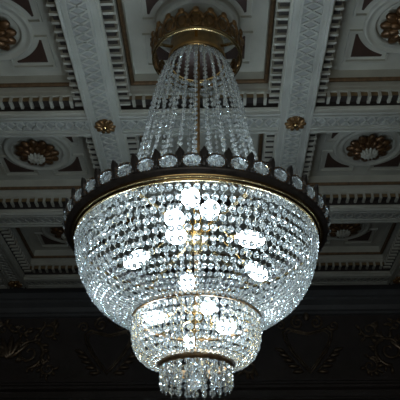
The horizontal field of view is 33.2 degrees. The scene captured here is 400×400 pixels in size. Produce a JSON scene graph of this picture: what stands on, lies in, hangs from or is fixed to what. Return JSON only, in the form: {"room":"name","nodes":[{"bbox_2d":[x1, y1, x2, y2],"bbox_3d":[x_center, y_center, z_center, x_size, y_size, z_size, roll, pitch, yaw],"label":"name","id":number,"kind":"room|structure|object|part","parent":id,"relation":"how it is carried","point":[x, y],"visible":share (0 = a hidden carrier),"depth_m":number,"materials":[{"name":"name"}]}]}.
{"room":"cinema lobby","nodes":[
{"label":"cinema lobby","id":0,"kind":"room"},
{"bbox_2d":[0,315,399,398],"bbox_3d":[0.088,3.105,6.795,7.280,4.928,0.140,-1,-31,1],"label":"wall","id":1,"kind":"structure","parent":0,"point":[269,365],"depth_m":7.50,"materials":[{"name":"black paint"}]},
{"bbox_2d":[0,319,58,380],"bbox_3d":[-2.149,1.692,7.602,1.164,0.734,0.048,-1,-31,1],"label":"carving","id":2,"kind":"object","parent":1,"relation":"attached to","point":[9,351],"visible":1,"depth_m":7.60,"materials":[{"name":"brown wood"}]},
{"bbox_2d":[75,317,135,374],"bbox_3d":[-1.034,1.629,7.610,0.767,0.727,0.046,-1,-31,1],"label":"cartouche","id":3,"kind":"object","parent":1,"relation":"attached to","point":[107,350],"visible":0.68,"depth_m":7.58,"materials":[{"name":"brown wood"}]},
{"bbox_2d":[0,289,399,318],"bbox_3d":[0.084,1.203,7.766,7.280,0.248,0.168,-1,-31,1],"label":"crown molding","id":4,"kind":"structure","parent":1,"relation":"attached to","point":[369,301],"depth_m":7.75,"materials":[{"name":"paint"}]},
{"bbox_2d":[0,380,399,399],"bbox_3d":[0.086,2.068,7.300,7.280,0.217,0.070,-1,-31,1],"label":"trim","id":5,"kind":"structure","parent":1,"relation":"attached to","point":[291,384],"depth_m":7.30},
{"bbox_2d":[162,319,257,379],"bbox_3d":[0.069,1.666,7.552,1.148,0.749,0.048,-1,-31,1],"label":"carving","id":6,"kind":"object","parent":1,"relation":"attached to","point":[253,371],"visible":0.1,"depth_m":7.41,"materials":[{"name":"brown wood"}]},
{"bbox_2d":[274,312,342,373],"bbox_3d":[1.220,1.599,7.561,0.767,0.727,0.046,-1,-31,1],"label":"cartouche","id":7,"kind":"object","parent":1,"relation":"attached to","point":[309,348],"visible":0.99,"depth_m":7.54,"materials":[{"name":"brown wood"}]},
{"bbox_2d":[355,317,399,376],"bbox_3d":[2.346,1.633,7.504,1.162,0.718,0.048,-1,-31,1],"label":"carving","id":8,"kind":"object","parent":1,"relation":"attached to","point":[394,341],"visible":1,"depth_m":7.50,"materials":[{"name":"brown wood"}]},
{"bbox_2d":[0,0,399,252],"bbox_3d":[0.007,-0.696,5.382,7.280,0.112,6.496,-1,-31,1],"label":"ceiling","id":9,"kind":"structure","parent":0,"point":[258,25],"depth_m":4.80,"materials":[{"name":"paint"}]},
{"bbox_2d":[0,20,16,50],"bbox_3d":[-1.418,-1.098,4.489,0.381,0.126,0.381,-1,-31,1],"label":"rosette","id":10,"kind":"object","parent":9,"relation":"attached to","point":[7,34],"visible":1,"depth_m":4.49,"materials":[{"name":"paint"}]},
{"bbox_2d":[0,238,28,288],"bbox_3d":[-2.100,-0.669,5.056,0.238,0.329,5.871,-1,-31,1],"label":"ceiling beam","id":11,"kind":"structure","parent":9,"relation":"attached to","point":[9,271],"depth_m":7.09,"materials":[{"name":"paint"}]},
{"bbox_2d":[8,281,22,287],"bbox_3d":[-2.029,0.933,7.370,0.162,0.056,0.154,-1,-31,1],"label":"boss","id":12,"kind":"object","parent":11,"relation":"attached to","point":[14,284],"visible":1,"depth_m":7.34,"materials":[{"name":"gold metal"}]},
{"bbox_2d":[15,139,58,166],"bbox_3d":[-1.382,-0.373,5.686,0.381,0.126,0.381,-1,-31,1],"label":"rosette","id":13,"kind":"object","parent":9,"relation":"attached to","point":[34,152],"visible":1,"depth_m":5.62,"materials":[{"name":"paint"}]},
{"bbox_2d":[0,0,85,114],"bbox_3d":[-1.418,-1.036,4.452,1.162,0.277,1.162,-1,-31,1],"label":"coffer","id":14,"kind":"object","parent":9,"relation":"attached to","point":[42,94],"visible":0.93,"depth_m":4.85,"materials":[{"name":"paint"}]},
{"bbox_3d":[-1.207,-1.266,4.332,0.217,0.008,0.217,-1,-31,1],"label":"spandrel panel","id":15,"kind":"part","parent":14,"relation":"part of","materials":[{"name":"brown paint"}]},
{"bbox_3d":[-1.418,-1.140,4.515,0.750,0.028,0.750,-1,-31,1],"label":"circle moulding","id":16,"kind":"part","parent":14,"relation":"part of","materials":[{"name":"paint"}]},
{"bbox_3d":[-1.196,-1.042,4.701,0.217,0.008,0.217,-1,-31,1],"label":"spandrel panel","id":17,"kind":"part","parent":14,"relation":"part of","materials":[{"name":"brown paint"}]},
{"bbox_3d":[-1.418,-1.083,4.480,1.002,0.022,1.002,-1,-31,1],"label":"gilded frame","id":18,"kind":"part","parent":14,"relation":"part of","materials":[{"name":"gold metal"}]},
{"bbox_2d":[0,136,110,212],"bbox_3d":[-1.382,-0.311,5.649,1.162,0.277,1.162,-1,-31,1],"label":"coffer","id":19,"kind":"object","parent":9,"relation":"attached to","point":[15,195],"visible":0.59,"depth_m":6.06,"materials":[{"name":"paint"}]},
{"bbox_3d":[-1.593,-0.311,5.908,0.217,0.008,0.217,-1,-31,1],"label":"spandrel panel","id":20,"kind":"part","parent":19,"relation":"part of","materials":[{"name":"paint"}]},
{"bbox_3d":[-1.382,-0.357,5.677,1.002,0.022,1.002,-1,-31,1],"label":"gilded frame","id":21,"kind":"part","parent":19,"relation":"part of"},
{"bbox_3d":[-1.382,-0.415,5.712,0.750,0.028,0.750,-1,-31,1],"label":"circle moulding","id":22,"kind":"part","parent":19,"relation":"part of","materials":[{"name":"paint"}]},
{"bbox_3d":[-1.161,-0.317,5.898,0.217,0.008,0.217,-1,-31,1],"label":"spandrel panel","id":23,"kind":"part","parent":19,"relation":"part of","materials":[{"name":"paint"}]},
{"bbox_2d":[0,226,127,277],"bbox_3d":[-1.347,0.414,6.846,1.162,0.277,1.162,-1,-31,1],"label":"coffer","id":24,"kind":"object","parent":9,"relation":"attached to","point":[43,263],"visible":0.38,"depth_m":7.23,"materials":[{"name":"paint"}]},
{"bbox_3d":[-1.557,0.414,7.105,0.217,0.008,0.217,-1,-31,1],"label":"spandrel panel","id":25,"kind":"part","parent":24,"relation":"part of","materials":[{"name":"brown paint"}]},
{"bbox_3d":[-1.347,0.367,6.874,1.002,0.022,1.002,-1,-31,1],"label":"gilded frame","id":26,"kind":"part","parent":24,"relation":"part of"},
{"bbox_3d":[-1.347,0.310,6.909,0.750,0.028,0.750,-1,-31,1],"label":"circle moulding","id":27,"kind":"part","parent":24,"relation":"part of","materials":[{"name":"paint"}]},
{"bbox_3d":[-1.125,0.408,7.096,0.217,0.008,0.217,-1,-31,1],"label":"spandrel panel","id":28,"kind":"part","parent":24,"relation":"part of","materials":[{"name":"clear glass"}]},
{"bbox_2d":[51,227,85,240],"bbox_3d":[-1.347,0.352,6.884,0.381,0.126,0.381,-1,-31,1],"label":"rosette","id":29,"kind":"object","parent":9,"relation":"attached to","point":[58,232],"visible":0.22,"depth_m":6.83,"materials":[{"name":"paint"}]},
{"bbox_2d":[55,0,151,287],"bbox_3d":[-0.701,-0.687,5.026,0.238,0.329,5.871,-1,-31,1],"label":"ceiling beam","id":30,"kind":"structure","parent":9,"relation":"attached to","point":[80,19],"depth_m":4.53,"materials":[{"name":"paint"}]},
{"bbox_2d":[94,119,115,133],"bbox_3d":[-0.700,-0.535,4.946,0.162,0.056,0.154,-1,-31,1],"label":"boss","id":31,"kind":"object","parent":30,"relation":"attached to","point":[103,125],"visible":1,"depth_m":4.92,"materials":[{"name":"gold metal"}]},
{"bbox_2d":[119,215,134,224],"bbox_3d":[-0.665,0.190,6.143,0.162,0.056,0.154,-1,-31,1],"label":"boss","id":32,"kind":"object","parent":30,"relation":"attached to","point":[132,219],"visible":0.52,"depth_m":6.12,"materials":[{"name":"gold metal"}]},
{"bbox_2d":[96,0,293,112],"bbox_3d":[-0.018,-1.054,4.421,1.162,0.277,1.162,-1,-31,1],"label":"coffer","id":33,"kind":"object","parent":9,"relation":"attached to","point":[266,96],"visible":0.6,"depth_m":4.59,"materials":[{"name":"paint"}]},
{"bbox_3d":[-0.240,-1.278,4.311,0.217,0.008,0.217,-1,-31,1],"label":"spandrel panel","id":34,"kind":"part","parent":33,"relation":"part of","materials":[{"name":"brown paint"}]},
{"bbox_3d":[-0.229,-1.054,4.680,0.217,0.008,0.217,-1,-31,1],"label":"spandrel panel","id":35,"kind":"part","parent":33,"relation":"part of","materials":[{"name":"brown paint"}]},
{"bbox_3d":[-0.018,-1.101,4.449,1.002,0.022,1.002,-1,-31,1],"label":"gilded frame","id":36,"kind":"part","parent":33,"relation":"part of","materials":[{"name":"gold metal"}]},
{"bbox_3d":[-0.018,-1.158,4.484,0.750,0.028,0.750,-1,-31,1],"label":"circle moulding","id":37,"kind":"part","parent":33,"relation":"part of","materials":[{"name":"paint"}]},
{"bbox_3d":[0.203,-1.060,4.671,0.217,0.008,0.217,-1,-31,1],"label":"spandrel panel","id":38,"kind":"part","parent":33,"relation":"part of","materials":[{"name":"brown paint"}]},
{"bbox_3d":[0.192,-1.284,4.301,0.217,0.008,0.217,-1,-31,1],"label":"spandrel panel","id":39,"kind":"part","parent":33,"relation":"part of","materials":[{"name":"brown paint"}]},
{"bbox_2d":[0,251,390,288],"bbox_3d":[0.071,0.759,7.413,7.292,0.329,0.238,-1,-31,1],"label":"ceiling beam","id":40,"kind":"structure","parent":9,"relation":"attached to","point":[317,279],"depth_m":7.32,"materials":[{"name":"paint"}]},
{"bbox_2d":[62,6,330,399],"bbox_3d":[-0.018,-0.122,3.857,1.452,2.449,1.452,26,-40,-36],"label":"crystal chandelier","id":41,"kind":"object","parent":9,"relation":"hanging from","point":[197,60],"visible":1,"depth_m":3.26,"materials":[{"name":"clear glass"}]},
{"bbox_3d":[-0.357,0.335,3.770,0.152,0.099,0.092,-10,-33,16],"label":"light bulb","id":42,"kind":"part","parent":41,"relation":"part of","materials":[{"name":"white glass"}]},
{"bbox_3d":[-0.296,-1.023,4.306,0.042,0.159,0.102,9,-32,-14],"label":"crown","id":43,"kind":"part","parent":41,"relation":"part of","materials":[{"name":"gold metal"}]},
{"bbox_3d":[-0.218,0.574,3.277,0.114,0.074,0.068,24,-39,-34],"label":"light bulb","id":44,"kind":"part","parent":41,"relation":"part of","materials":[{"name":"white glass"}]},
{"bbox_3d":[-0.292,-0.930,4.459,0.042,0.159,0.102,-10,-33,17],"label":"crown","id":45,"kind":"part","parent":41,"relation":"part of","materials":[{"name":"gold metal"}]},
{"bbox_3d":[-0.257,-1.065,4.236,0.042,0.159,0.102,20,-36,-29],"label":"crown","id":46,"kind":"part","parent":41,"relation":"part of","materials":[{"name":"gold metal"}]},
{"bbox_3d":[-0.248,-0.889,4.527,0.042,0.159,0.102,-22,-37,31],"label":"crown","id":47,"kind":"part","parent":41,"relation":"part of","materials":[{"name":"gold metal"}]},
{"bbox_3d":[-0.195,-1.099,4.179,0.102,0.159,0.042,-22,-37,31],"label":"crown","id":48,"kind":"part","parent":41,"relation":"part of","materials":[{"name":"gold metal"}]},
{"bbox_3d":[-0.125,0.091,3.313,0.098,0.099,0.150,-1,-31,1],"label":"light bulb","id":49,"kind":"part","parent":41,"relation":"part of","materials":[{"name":"white glass"}]},
{"bbox_3d":[-0.119,0.181,3.406,0.102,0.099,0.148,-1,-31,1],"label":"light bulb","id":50,"kind":"part","parent":41,"relation":"part of","materials":[{"name":"white glass"}]},
{"bbox_3d":[-0.115,-1.122,4.143,0.102,0.159,0.042,-10,-33,17],"label":"crown","id":51,"kind":"part","parent":41,"relation":"part of","materials":[{"name":"gold metal"}]},
{"bbox_3d":[-0.078,0.493,3.977,0.094,0.099,0.152,-1,-31,1],"label":"light bulb","id":52,"kind":"part","parent":41,"relation":"part of","materials":[{"name":"white glass"}]},
{"bbox_3d":[-0.055,0.755,3.572,0.071,0.074,0.113,-1,-31,1],"label":"light bulb","id":53,"kind":"part","parent":41,"relation":"part of","materials":[{"name":"white glass"}]},
{"bbox_3d":[-0.045,-0.013,3.194,0.092,0.099,0.154,-1,-31,1],"label":"light bulb","id":54,"kind":"part","parent":41,"relation":"part of","materials":[{"name":"white glass"}]},
{"bbox_3d":[-0.026,-1.130,4.128,0.102,0.159,0.042,-1,-31,1],"label":"crown","id":55,"kind":"part","parent":41,"relation":"part of","materials":[{"name":"gold metal"}]},
{"bbox_3d":[-0.018,-0.108,3.848,0.036,2.128,0.036,-1,-31,1],"label":"central rod","id":56,"kind":"part","parent":41,"relation":"part of","materials":[{"name":"gold metal"}]},
{"bbox_3d":[0.039,0.514,3.200,0.073,0.074,0.112,-1,-31,1],"label":"light bulb","id":57,"kind":"part","parent":41,"relation":"part of","materials":[{"name":"white glass"}]},
{"bbox_3d":[0.048,0.049,3.284,0.095,0.099,0.151,-1,-31,1],"label":"light bulb","id":58,"kind":"part","parent":41,"relation":"part of","materials":[{"name":"white glass"}]},
{"bbox_3d":[0.064,-1.124,4.139,0.102,0.159,0.042,9,-32,-14],"label":"crown","id":59,"kind":"part","parent":41,"relation":"part of","materials":[{"name":"gold metal"}]},
{"bbox_3d":[0.146,-1.104,4.172,0.102,0.159,0.042,20,-36,-29],"label":"crown","id":60,"kind":"part","parent":41,"relation":"part of","materials":[{"name":"gold metal"}]},
{"bbox_3d":[0.123,0.260,3.762,0.298,0.090,0.013,23,-38,-33],"label":"lamp arm","id":61,"kind":"part","parent":41,"relation":"part of","materials":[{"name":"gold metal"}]},
{"bbox_3d":[0.125,0.614,3.243,0.114,0.074,0.068,-22,-38,32],"label":"light bulb","id":62,"kind":"part","parent":41,"relation":"part of","materials":[{"name":"white glass"}]},
{"bbox_2d":[227,234,236,239],"bbox_3d":[0.172,0.199,3.596,0.049,0.043,0.039,-9,-32,14],"label":"socket","id":63,"kind":"object","parent":41,"relation":"attached to","point":[233,236],"depth_m":3.58,"materials":[{"name":"gold metal"}]},
{"bbox_3d":[0.220,-0.895,4.517,0.042,0.159,0.102,20,-36,-29],"label":"crown","id":64,"kind":"part","parent":41,"relation":"part of","materials":[{"name":"gold metal"}]},
{"bbox_3d":[0.212,-1.071,4.226,0.042,0.159,0.102,-22,-37,31],"label":"crown","id":65,"kind":"part","parent":41,"relation":"part of","materials":[{"name":"gold metal"}]},
{"bbox_3d":[0.260,-0.938,4.447,0.042,0.159,0.102,9,-32,-14],"label":"crown","id":66,"kind":"part","parent":41,"relation":"part of","materials":[{"name":"gold metal"}]},
{"bbox_3d":[0.255,-1.030,4.294,0.042,0.159,0.102,-10,-33,17],"label":"crown","id":67,"kind":"part","parent":41,"relation":"part of","materials":[{"name":"gold metal"}]},
{"bbox_3d":[0.267,0.207,3.558,0.150,0.099,0.098,-1,-31,1],"label":"light bulb","id":68,"kind":"part","parent":41,"relation":"part of","materials":[{"name":"white glass"}]},
{"bbox_3d":[0.325,0.411,3.867,0.152,0.099,0.092,19,-36,-28],"label":"light bulb","id":69,"kind":"part","parent":41,"relation":"part of","materials":[{"name":"white glass"}]},
{"bbox_2d":[0,81,399,137],"bbox_3d":[-0.001,-0.691,5.019,7.292,0.329,0.238,-1,-31,1],"label":"ceiling beam","id":70,"kind":"structure","parent":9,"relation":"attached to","point":[364,120],"depth_m":4.94,"materials":[{"name":"paint"}]},
{"bbox_2d":[0,207,399,227],"bbox_3d":[0.035,0.034,6.216,7.292,0.329,0.238,-1,-31,1],"label":"ceiling beam","id":71,"kind":"structure","parent":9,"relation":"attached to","point":[337,215],"depth_m":6.13,"materials":[{"name":"paint"}]},
{"bbox_2d":[0,283,399,292],"bbox_3d":[0.080,0.928,7.753,7.280,0.210,0.476,-1,-31,1],"label":"ceiling strip","id":72,"kind":"object","parent":9,"relation":"attached to","point":[393,286],"depth_m":7.69,"materials":[{"name":"paint"}]},
{"bbox_2d":[124,133,276,210],"bbox_3d":[0.017,-0.329,5.618,1.162,0.277,1.162,-1,-31,1],"label":"coffer","id":73,"kind":"object","parent":9,"relation":"attached to","point":[267,151],"visible":0.16,"depth_m":5.72,"materials":[{"name":"paint"}]},
{"bbox_3d":[0.017,-0.376,5.646,1.002,0.022,1.002,-1,-31,1],"label":"gilded frame","id":74,"kind":"part","parent":73,"relation":"part of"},
{"bbox_3d":[0.017,-0.433,5.681,0.750,0.028,0.750,-1,-31,1],"label":"circle moulding","id":75,"kind":"part","parent":73,"relation":"part of","materials":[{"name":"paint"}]},
{"bbox_2d":[142,225,265,275],"bbox_3d":[0.053,0.396,6.815,1.162,0.277,1.162,-1,-31,1],"label":"coffer","id":76,"kind":"object","parent":9,"relation":"attached to","point":[151,235],"visible":0.15,"depth_m":7.23,"materials":[{"name":"paint"}]},
{"bbox_3d":[0.053,0.349,6.844,1.002,0.022,1.002,-1,-31,1],"label":"gilded frame","id":77,"kind":"part","parent":76,"relation":"part of","materials":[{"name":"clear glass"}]},
{"bbox_3d":[0.053,0.292,6.878,0.750,0.028,0.750,-1,-31,1],"label":"circle moulding","id":78,"kind":"part","parent":76,"relation":"part of","materials":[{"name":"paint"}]},
{"bbox_2d":[261,0,334,282],"bbox_3d":[0.699,-0.706,4.995,0.238,0.329,5.871,-1,-31,1],"label":"ceiling beam","id":79,"kind":"structure","parent":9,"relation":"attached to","point":[310,19],"depth_m":4.55,"materials":[{"name":"paint"}]},
{"bbox_2d":[273,213,288,221],"bbox_3d":[0.735,0.171,6.112,0.162,0.056,0.154,-1,-31,1],"label":"boss","id":80,"kind":"object","parent":79,"relation":"attached to","point":[275,215],"visible":0.21,"depth_m":6.08,"materials":[{"name":"gold metal"}]},
{"bbox_2d":[285,116,305,130],"bbox_3d":[0.699,-0.554,4.915,0.162,0.056,0.154,-1,-31,1],"label":"boss","id":81,"kind":"object","parent":79,"relation":"attached to","point":[295,122],"visible":1,"depth_m":4.89,"materials":[{"name":"gold metal"}]},
{"bbox_2d":[285,223,399,274],"bbox_3d":[1.452,0.377,6.785,1.162,0.277,1.162,-1,-31,1],"label":"coffer","id":82,"kind":"object","parent":9,"relation":"attached to","point":[342,259],"visible":0.38,"depth_m":7.19,"materials":[{"name":"paint"}]},
{"bbox_3d":[1.452,0.273,6.848,0.750,0.028,0.750,-1,-31,1],"label":"circle moulding","id":83,"kind":"part","parent":82,"relation":"part of","materials":[{"name":"paint"}]},
{"bbox_3d":[1.452,0.331,6.813,1.002,0.022,1.002,-1,-31,1],"label":"gilded frame","id":84,"kind":"part","parent":82,"relation":"part of","materials":[{"name":"white paint"}]},
{"bbox_3d":[1.674,0.371,7.035,0.217,0.008,0.217,-1,-31,1],"label":"spandrel panel","id":85,"kind":"part","parent":82,"relation":"part of","materials":[{"name":"brown paint"}]},
{"bbox_2d":[329,223,360,237],"bbox_3d":[1.452,0.315,6.822,0.381,0.126,0.381,-1,-31,1],"label":"rosette","id":86,"kind":"object","parent":9,"relation":"attached to","point":[337,230],"visible":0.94,"depth_m":6.76,"materials":[{"name":"paint"}]},
{"bbox_2d":[298,132,399,208],"bbox_3d":[1.417,-0.348,5.588,1.162,0.277,1.162,-1,-31,1],"label":"coffer","id":87,"kind":"object","parent":9,"relation":"attached to","point":[356,191],"visible":0.56,"depth_m":6.00,"materials":[{"name":"paint"}]},
{"bbox_3d":[1.206,-0.348,5.847,0.217,0.008,0.217,-1,-31,1],"label":"spandrel panel","id":88,"kind":"part","parent":87,"relation":"part of","materials":[{"name":"brown paint"}]},
{"bbox_3d":[1.417,-0.394,5.616,1.002,0.022,1.002,-1,-31,1],"label":"gilded frame","id":89,"kind":"part","parent":87,"relation":"part of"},
{"bbox_3d":[1.417,-0.452,5.651,0.750,0.028,0.750,-1,-31,1],"label":"circle moulding","id":90,"kind":"part","parent":87,"relation":"part of","materials":[{"name":"paint"}]},
{"bbox_3d":[1.638,-0.354,5.837,0.217,0.008,0.217,-1,-31,1],"label":"spandrel panel","id":91,"kind":"part","parent":87,"relation":"part of","materials":[{"name":"brown paint"}]},
{"bbox_2d":[314,0,399,109],"bbox_3d":[1.381,-1.073,4.391,1.162,0.277,1.162,-1,-31,1],"label":"coffer","id":92,"kind":"object","parent":9,"relation":"attached to","point":[337,89],"visible":0.96,"depth_m":4.80,"materials":[{"name":"paint"}]},
{"bbox_3d":[1.381,-1.119,4.419,1.002,0.022,1.002,-1,-31,1],"label":"gilded frame","id":93,"kind":"part","parent":92,"relation":"part of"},
{"bbox_3d":[1.171,-1.073,4.650,0.217,0.008,0.217,-1,-31,1],"label":"spandrel panel","id":94,"kind":"part","parent":92,"relation":"part of","materials":[{"name":"brown paint"}]},
{"bbox_3d":[1.160,-1.297,4.280,0.217,0.008,0.217,-1,-31,1],"label":"spandrel panel","id":95,"kind":"part","parent":92,"relation":"part of","materials":[{"name":"paint"}]},
{"bbox_3d":[1.381,-1.177,4.454,0.750,0.028,0.750,-1,-31,1],"label":"circle moulding","id":96,"kind":"part","parent":92,"relation":"part of","materials":[{"name":"paint"}]},
{"bbox_2d":[346,134,390,161],"bbox_3d":[1.417,-0.410,5.625,0.381,0.126,0.381,-1,-31,1],"label":"rosette","id":97,"kind":"object","parent":9,"relation":"attached to","point":[370,147],"visible":1,"depth_m":5.57,"materials":[{"name":"paint"}]},
{"bbox_2d":[380,6,399,44],"bbox_3d":[1.381,-1.135,4.428,0.381,0.126,0.381,-1,-31,1],"label":"rosette","id":98,"kind":"object","parent":9,"relation":"attached to","point":[391,27],"visible":1,"depth_m":4.43,"materials":[{"name":"paint"}]},
{"bbox_2d":[387,257,399,284],"bbox_3d":[2.099,-0.724,4.965,0.238,0.329,5.871,-1,-31,1],"label":"ceiling beam","id":99,"kind":"structure","parent":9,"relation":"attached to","point":[395,273],"depth_m":7.15,"materials":[{"name":"paint"}]},
{"bbox_2d":[392,276,399,283],"bbox_3d":[2.170,0.878,7.279,0.162,0.056,0.154,-1,-31,1],"label":"boss","id":100,"kind":"object","parent":99,"relation":"attached to","point":[397,279],"visible":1,"depth_m":7.26,"materials":[{"name":"gold metal"}]}
]}

